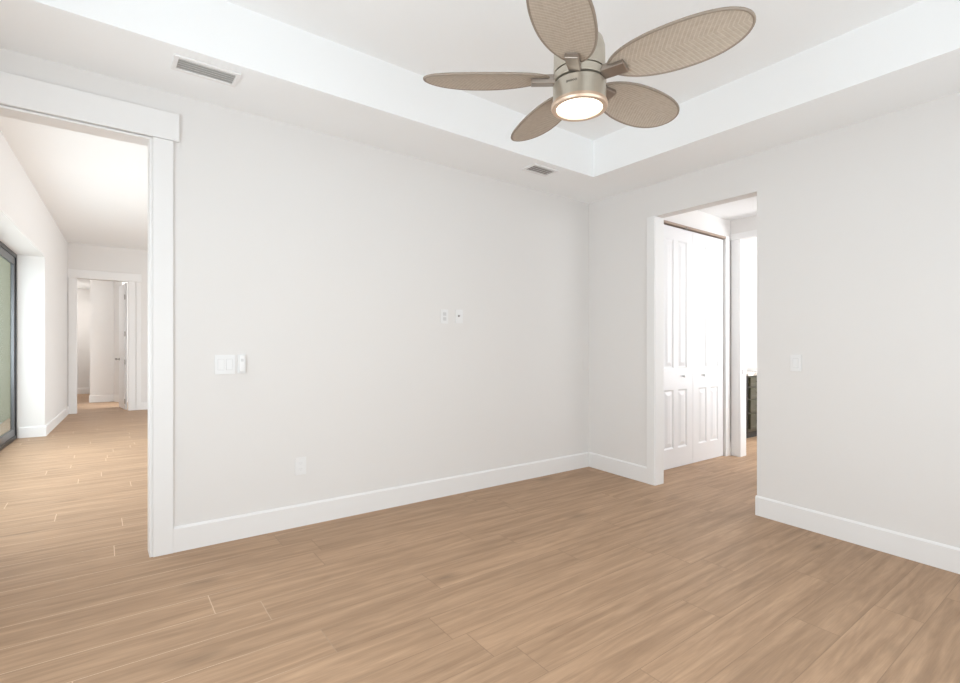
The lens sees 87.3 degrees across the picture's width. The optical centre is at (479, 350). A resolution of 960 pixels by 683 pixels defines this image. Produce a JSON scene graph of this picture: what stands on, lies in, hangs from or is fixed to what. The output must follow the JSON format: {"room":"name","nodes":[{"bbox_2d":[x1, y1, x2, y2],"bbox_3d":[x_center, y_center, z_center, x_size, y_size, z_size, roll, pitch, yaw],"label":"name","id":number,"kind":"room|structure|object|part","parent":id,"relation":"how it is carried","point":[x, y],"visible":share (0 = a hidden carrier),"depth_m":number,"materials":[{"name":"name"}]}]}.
{"room":"empty bedroom","nodes":[
{"label":"empty bedroom","id":0,"kind":"room"},
{"bbox_2d":[0,130,67,437],"bbox_3d":[-5.542,-0.302,5.933,0.340,3.530,8.913,0,0,-35],"label":"wall","id":1,"kind":"structure","parent":0,"point":[27,227],"depth_m":7.03,"materials":[{"name":"white paint"}]},
{"bbox_2d":[0,241,16,450],"bbox_3d":[-4.975,-0.061,4.848,0.061,2.528,5.028,0,0,-35],"label":"door","id":2,"kind":"structure","parent":1,"relation":"in","point":[6,253],"depth_m":6.81,"materials":[{"name":"black metal"}]},
{"bbox_2d":[19,425,45,437],"bbox_3d":[-6.246,1.130,7.027,0.286,0.154,0.016,0,0,-37],"label":"baseboard","id":3,"kind":"structure","parent":1,"relation":"attached to","point":[32,431],"depth_m":7.02,"materials":[{"name":"white wood"}]},
{"bbox_2d":[46,406,68,435],"bbox_3d":[-6.992,1.128,8.344,0.016,0.150,3.014,0,0,-35],"label":"baseboard","id":4,"kind":"structure","parent":1,"relation":"attached to","point":[55,421],"depth_m":8.06,"materials":[{"name":"white wood"}]},
{"bbox_2d":[0,116,147,250],"bbox_3d":[-3.475,-2.117,7.496,6.500,0.100,8.890,0,0,-37],"label":"ceiling","id":5,"kind":"structure","parent":0,"point":[94,188],"depth_m":6.10,"materials":[{"name":"white paint"}]},
{"bbox_2d":[77,279,89,288],"bbox_3d":[-8.827,-1.797,12.583,3.700,0.100,5.680,0,0,-37],"label":"ceiling","id":6,"kind":"structure","parent":0,"point":[81,283],"depth_m":13.21,"materials":[{"name":"white paint"}]},
{"bbox_2d":[77,280,127,401],"bbox_3d":[-8.803,-0.142,12.551,3.700,3.210,5.600,0,0,-37],"label":"wall","id":7,"kind":"structure","parent":0,"point":[97,306],"depth_m":11.92,"materials":[{"name":"white paint"}]},
{"bbox_2d":[77,388,89,393],"bbox_3d":[-11.403,1.120,13.934,1.020,0.174,0.016,0,0,-37],"label":"baseboard","id":8,"kind":"structure","parent":7,"relation":"attached to","point":[79,390],"depth_m":14.13,"materials":[{"name":"white wood"}]},
{"bbox_2d":[89,394,113,402],"bbox_3d":[-8.909,1.120,11.846,0.471,0.174,0.016,0,0,-37],"label":"baseboard","id":9,"kind":"structure","parent":7,"relation":"attached to","point":[92,398],"depth_m":11.84,"materials":[{"name":"white wood"}]},
{"bbox_2d":[113,394,118,401],"bbox_3d":[-8.540,1.118,11.861,0.459,0.170,0.015,0,0,34],"label":"baseboard","id":10,"kind":"structure","parent":7,"relation":"attached to","point":[116,397],"depth_m":11.88,"materials":[{"name":"white wood"}]},
{"bbox_2d":[68,243,147,401],"bbox_3d":[-5.961,-0.302,11.114,6.100,3.530,0.120,0,0,-37],"label":"wall","id":11,"kind":"structure","parent":0,"point":[80,256],"depth_m":10.13,"materials":[{"name":"white paint"}]},
{"bbox_2d":[67,269,141,413],"bbox_3d":[-7.434,-0.182,9.987,1.180,2.770,0.160,0,0,-37],"label":"trim","id":12,"kind":"structure","parent":11,"relation":"attached to","point":[134,284],"depth_m":10.16,"materials":[{"name":"white wood"}]},
{"bbox_3d":[-7.806,-0.101,9.629,0.115,2.608,0.022,0,0,-37],"label":"casing","id":13,"kind":"part","parent":12,"relation":"part of","materials":[{"name":"white wood"}]},
{"bbox_3d":[-7.395,-1.486,9.935,1.180,0.161,0.030,0,0,-37],"label":"header casing","id":14,"kind":"part","parent":12,"relation":"part of","materials":[{"name":"white wood"}]},
{"bbox_3d":[-7.052,-0.101,10.200,0.115,2.608,0.022,0,0,-37],"label":"casing","id":15,"kind":"part","parent":12,"relation":"part of","materials":[{"name":"white wood"}]},
{"bbox_3d":[-6.968,-0.101,10.266,0.080,2.608,0.018,0,0,-37],"label":"second casing","id":16,"kind":"part","parent":12,"relation":"part of","materials":[{"name":"white wood"}]},
{"bbox_2d":[115,283,126,409],"bbox_3d":[-7.499,-0.095,10.501,0.113,2.575,0.816,0,0,-43],"label":"door","id":17,"kind":"structure","parent":11,"relation":"in","point":[122,359],"depth_m":10.38,"materials":[{"name":"white paint"}]},
{"bbox_3d":[-7.491,-0.559,10.520,0.008,1.325,0.540,0,0,-43],"label":"raised panel","id":18,"kind":"part","parent":17,"relation":"part of","materials":[{"name":"white paint"}]},
{"bbox_3d":[-7.491,0.653,10.520,0.008,0.800,0.540,0,0,-43],"label":"raised panel","id":19,"kind":"part","parent":17,"relation":"part of","materials":[{"name":"white paint"}]},
{"bbox_2d":[141,402,147,409],"bbox_3d":[-5.251,1.130,11.565,4.224,0.154,0.016,0,0,-37],"label":"baseboard","id":20,"kind":"structure","parent":11,"relation":"attached to","point":[144,405],"depth_m":10.32,"materials":[{"name":"white wood"}]},
{"bbox_2d":[0,48,588,526],"bbox_3d":[-0.873,-0.038,3.816,5.190,3.003,0.120,0,0,-37],"label":"wall","id":21,"kind":"structure","parent":0,"point":[332,264],"depth_m":3.68,"materials":[{"name":"white paint"}]},
{"bbox_2d":[0,71,178,556],"bbox_3d":[-2.344,-0.103,2.695,1.248,2.617,0.168,0,0,-37],"label":"trim","id":22,"kind":"structure","parent":21,"relation":"attached to","point":[16,91],"depth_m":2.94,"materials":[{"name":"white wood"}]},
{"bbox_3d":[-2.303,-1.331,2.640,1.248,0.161,0.030,0,0,-37],"label":"header casing","id":23,"kind":"part","parent":22,"relation":"part of","materials":[{"name":"white wood"}]},
{"bbox_3d":[-1.873,-0.022,2.972,0.102,2.455,0.020,0,0,-37],"label":"casing","id":24,"kind":"part","parent":22,"relation":"part of","materials":[{"name":"white wood"}]},
{"bbox_2d":[215,355,234,373],"bbox_3d":[-1.609,0.085,3.176,0.118,0.122,0.012,0,0,-37],"label":"light switch","id":25,"kind":"object","parent":21,"relation":"attached to","point":[224,364],"visible":1,"depth_m":3.18,"materials":[{"name":"white plastic"}]},
{"bbox_2d":[238,355,245,372],"bbox_3d":[-1.528,0.084,3.229,0.046,0.120,0.026,0,0,-37],"label":"fan remote control","id":26,"kind":"object","parent":21,"relation":"attached to","point":[241,358],"visible":1,"depth_m":3.22,"materials":[{"name":"white plastic"}]},
{"bbox_2d":[295,457,305,475],"bbox_3d":[-1.234,0.792,3.462,0.076,0.120,0.010,0,0,-37],"label":"wall outlet","id":27,"kind":"object","parent":21,"relation":"attached to","point":[300,463],"visible":1,"depth_m":3.46,"materials":[{"name":"white plastic"}]},
{"bbox_2d":[173,452,588,552],"bbox_3d":[-0.346,1.130,4.129,3.730,0.154,0.016,0,0,-37],"label":"baseboard","id":28,"kind":"structure","parent":21,"relation":"attached to","point":[221,530],"depth_m":3.68,"materials":[{"name":"white wood"}]},
{"bbox_2d":[441,309,447,323],"bbox_3d":[-0.295,-0.286,4.173,0.072,0.116,0.008,0,0,-37],"label":"wall outlet","id":29,"kind":"object","parent":21,"relation":"attached to","point":[444,313],"visible":1,"depth_m":4.17,"materials":[{"name":"white plastic"}]},
{"bbox_2d":[456,309,462,322],"bbox_3d":[-0.172,-0.293,4.257,0.072,0.116,0.022,0,0,-37],"label":"cable plate","id":30,"kind":"object","parent":21,"relation":"attached to","point":[459,313],"visible":1,"depth_m":4.26,"materials":[{"name":"white plastic"}]},
{"bbox_2d":[0,394,959,682],"bbox_3d":[-3.012,1.345,9.702,9.500,0.285,20.890,0,0,-37],"label":"floor","id":31,"kind":"structure","parent":0,"point":[586,574],"depth_m":2.65,"materials":[{"name":"brown wood"}]},
{"bbox_2d":[746,371,756,437],"bbox_3d":[3.858,0.760,7.382,1.040,0.914,0.670,0,0,-37],"label":"vanity cabinet","id":32,"kind":"object","parent":31,"relation":"on","point":[751,376],"visible":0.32,"depth_m":6.91,"materials":[{"name":"green paint"}]},
{"bbox_2d":[746,371,756,375],"bbox_3d":[3.830,0.321,7.373,0.985,0.035,0.650,0,0,-37],"label":"countertop","id":33,"kind":"structure","parent":32,"relation":"on","point":[748,373],"depth_m":6.93,"materials":[{"name":"white stone"}]},
{"bbox_3d":[3.870,0.578,7.027,0.450,0.150,0.020,0,0,-37],"label":"drawer","id":34,"kind":"part","parent":32,"relation":"part of","materials":[{"name":"green paint"}]},
{"bbox_3d":[3.870,0.758,7.027,0.450,0.170,0.020,0,0,-37],"label":"drawer","id":35,"kind":"part","parent":32,"relation":"part of","materials":[{"name":"green paint"}]},
{"bbox_3d":[3.870,0.968,7.027,0.450,0.210,0.020,0,0,-37],"label":"drawer","id":36,"kind":"part","parent":32,"relation":"part of","materials":[{"name":"green paint"}]},
{"bbox_3d":[3.879,0.423,7.015,0.450,0.120,0.010,0,0,-37],"label":"shaker frame","id":37,"kind":"part","parent":32,"relation":"part of","materials":[{"name":"green paint"}]},
{"bbox_3d":[3.879,0.578,7.015,0.450,0.150,0.010,0,0,-37],"label":"shaker frame","id":38,"kind":"part","parent":32,"relation":"part of","materials":[{"name":"green paint"}]},
{"bbox_3d":[3.879,0.758,7.015,0.450,0.170,0.010,0,0,-37],"label":"shaker frame","id":39,"kind":"part","parent":32,"relation":"part of","materials":[{"name":"green paint"}]},
{"bbox_3d":[3.879,0.968,7.015,0.450,0.210,0.010,0,0,-37],"label":"shaker frame","id":40,"kind":"part","parent":32,"relation":"part of","materials":[{"name":"green paint"}]},
{"bbox_2d":[0,0,959,251],"bbox_3d":[1.843,-1.827,3.456,9.090,0.573,4.910,0,0,-37],"label":"ceiling","id":41,"kind":"structure","parent":0,"point":[352,70],"depth_m":3.04,"materials":[{"name":"white paint"}]},
{"bbox_2d":[171,54,240,86],"bbox_3d":[-1.503,-1.535,2.763,0.319,0.010,0.162,0,0,-37],"label":"ceiling vent","id":42,"kind":"object","parent":41,"relation":"in","point":[180,63],"visible":1,"depth_m":2.76,"materials":[{"name":"white metal"}]},
{"bbox_2d":[521,163,558,176],"bbox_3d":[0.511,-1.535,4.273,0.279,0.010,0.164,0,0,-37],"label":"ceiling vent","id":43,"kind":"object","parent":41,"relation":"in","point":[535,168],"visible":1,"depth_m":4.26,"materials":[{"name":"white metal"}]},
{"bbox_2d":[423,0,755,141],"bbox_3d":[0.469,-1.444,2.173,1.253,0.839,1.307,0,0,-37],"label":"ceiling fan","id":44,"kind":"object","parent":41,"relation":"hanging from","point":[568,29],"visible":1,"depth_m":2.03,"materials":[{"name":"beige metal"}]},
{"bbox_3d":[0.029,-1.155,2.145,0.532,0.019,0.226,0,13,0],"label":"blade","id":45,"kind":"part","parent":44,"relation":"part of","materials":[{"name":"wicker"}]},
{"bbox_3d":[0.305,-1.155,2.516,0.226,0.019,0.532,-14,4,-17],"label":"blade","id":46,"kind":"part","parent":44,"relation":"part of","materials":[{"name":"wicker"}]},
{"bbox_3d":[0.296,-1.155,1.767,0.226,0.019,0.532,14,4,18],"label":"blade","id":47,"kind":"part","parent":44,"relation":"part of","materials":[{"name":"wicker"}]},
{"bbox_3d":[0.744,-1.155,2.368,0.532,0.019,0.226,0,-13,-35],"label":"blade","id":48,"kind":"part","parent":44,"relation":"part of","materials":[{"name":"wicker"}]},
{"bbox_3d":[0.739,-1.155,1.905,0.532,0.019,0.226,0,-13,36],"label":"blade","id":49,"kind":"part","parent":44,"relation":"part of","materials":[{"name":"wicker"}]},
{"bbox_2d":[664,210,729,455],"bbox_3d":[2.277,-0.038,5.502,1.870,3.003,0.110,0,0,-37],"label":"wall","id":50,"kind":"structure","parent":0,"point":[696,219],"depth_m":5.75,"materials":[{"name":"white paint"}]},
{"bbox_2d":[664,220,725,469],"bbox_3d":[2.322,-0.054,5.480,1.315,2.550,0.069,0,0,-37],"label":"door","id":51,"kind":"structure","parent":50,"relation":"in","point":[693,262],"depth_m":5.48,"materials":[{"name":"white paint"}]},
{"bbox_2d":[725,236,730,455],"bbox_3d":[2.903,-0.058,5.896,0.114,2.573,0.018,0,0,-37],"label":"trim","id":52,"kind":"structure","parent":50,"relation":"attached to","point":[727,240],"depth_m":5.88,"materials":[{"name":"white wood"}]},
{"bbox_2d":[730,215,756,441],"bbox_3d":[3.831,-0.038,4.897,0.120,3.003,4.810,0,0,-37],"label":"wall","id":53,"kind":"structure","parent":0,"point":[746,224],"depth_m":5.88,"materials":[{"name":"white paint"}]},
{"bbox_2d":[730,230,756,456],"bbox_3d":[3.348,-0.044,5.522,0.158,2.655,1.130,0,0,-37],"label":"trim","id":54,"kind":"structure","parent":53,"relation":"attached to","point":[738,246],"depth_m":5.88,"materials":[{"name":"white paint"}]},
{"bbox_3d":[2.991,-0.034,5.893,0.020,2.534,0.092,0,0,-37],"label":"casing","id":55,"kind":"part","parent":54,"relation":"part of","materials":[{"name":"white wood"}]},
{"bbox_3d":[3.296,-1.337,5.483,0.028,0.070,1.130,0,0,-37],"label":"header casing","id":56,"kind":"part","parent":54,"relation":"part of","materials":[{"name":"white wood"}]},
{"bbox_2d":[746,250,756,370],"bbox_3d":[4.082,-0.038,6.347,2.030,3.003,2.800,0,0,-37],"label":"wall","id":57,"kind":"structure","parent":0,"point":[751,256],"depth_m":7.74,"materials":[{"name":"white paint"}]},
{"bbox_2d":[589,92,959,547],"bbox_3d":[2.488,-0.038,3.574,0.120,3.003,4.320,0,0,-37],"label":"wall","id":58,"kind":"structure","parent":0,"point":[858,224],"depth_m":3.47,"materials":[{"name":"white paint"}]},
{"bbox_2d":[589,452,646,482],"bbox_3d":[1.349,1.145,4.966,0.016,0.183,0.694,0,0,-37],"label":"baseboard","id":59,"kind":"structure","parent":58,"relation":"attached to","point":[633,471],"depth_m":4.94,"materials":[{"name":"white wood"}]},
{"bbox_2d":[647,216,663,485],"bbox_3d":[1.634,-0.001,4.691,0.142,2.483,0.088,0,0,-37],"label":"trim","id":60,"kind":"structure","parent":58,"relation":"attached to","point":[655,225],"depth_m":4.66,"materials":[{"name":"white wood"}]},
{"bbox_3d":[1.583,-0.001,4.656,0.018,2.483,0.082,0,0,-37],"label":"casing","id":61,"kind":"part","parent":60,"relation":"part of","materials":[{"name":"white wood"}]},
{"bbox_2d":[790,355,800,370],"bbox_3d":[2.316,0.088,3.691,0.012,0.122,0.074,0,0,-37],"label":"light switch","id":62,"kind":"object","parent":58,"relation":"attached to","point":[795,360],"visible":1,"depth_m":3.69,"materials":[{"name":"white plastic"}]},
{"bbox_2d":[755,495,959,573],"bbox_3d":[2.905,1.254,2.910,0.016,0.260,2.518,0,0,-37],"label":"baseboard","id":63,"kind":"structure","parent":58,"relation":"attached to","point":[935,554],"depth_m":3.35,"materials":[{"name":"white wood"}]},
{"label":"outside","id":64,"kind":"structure","parent":0,"visible":0},
{"bbox_3d":[-11.346,1.313,6.464,7.700,0.100,20.000,0,0,-37],"label":"ground","id":65,"kind":"structure","parent":64,"visible":0},
{"bbox_2d":[0,256,9,421],"bbox_3d":[-9.212,-0.467,8.517,1.980,3.460,0.300,0,0,-37],"label":"wall","id":66,"kind":"structure","parent":65,"relation":"on","point":[4,265],"depth_m":8.92,"materials":[{"name":"paint"}]}
]}

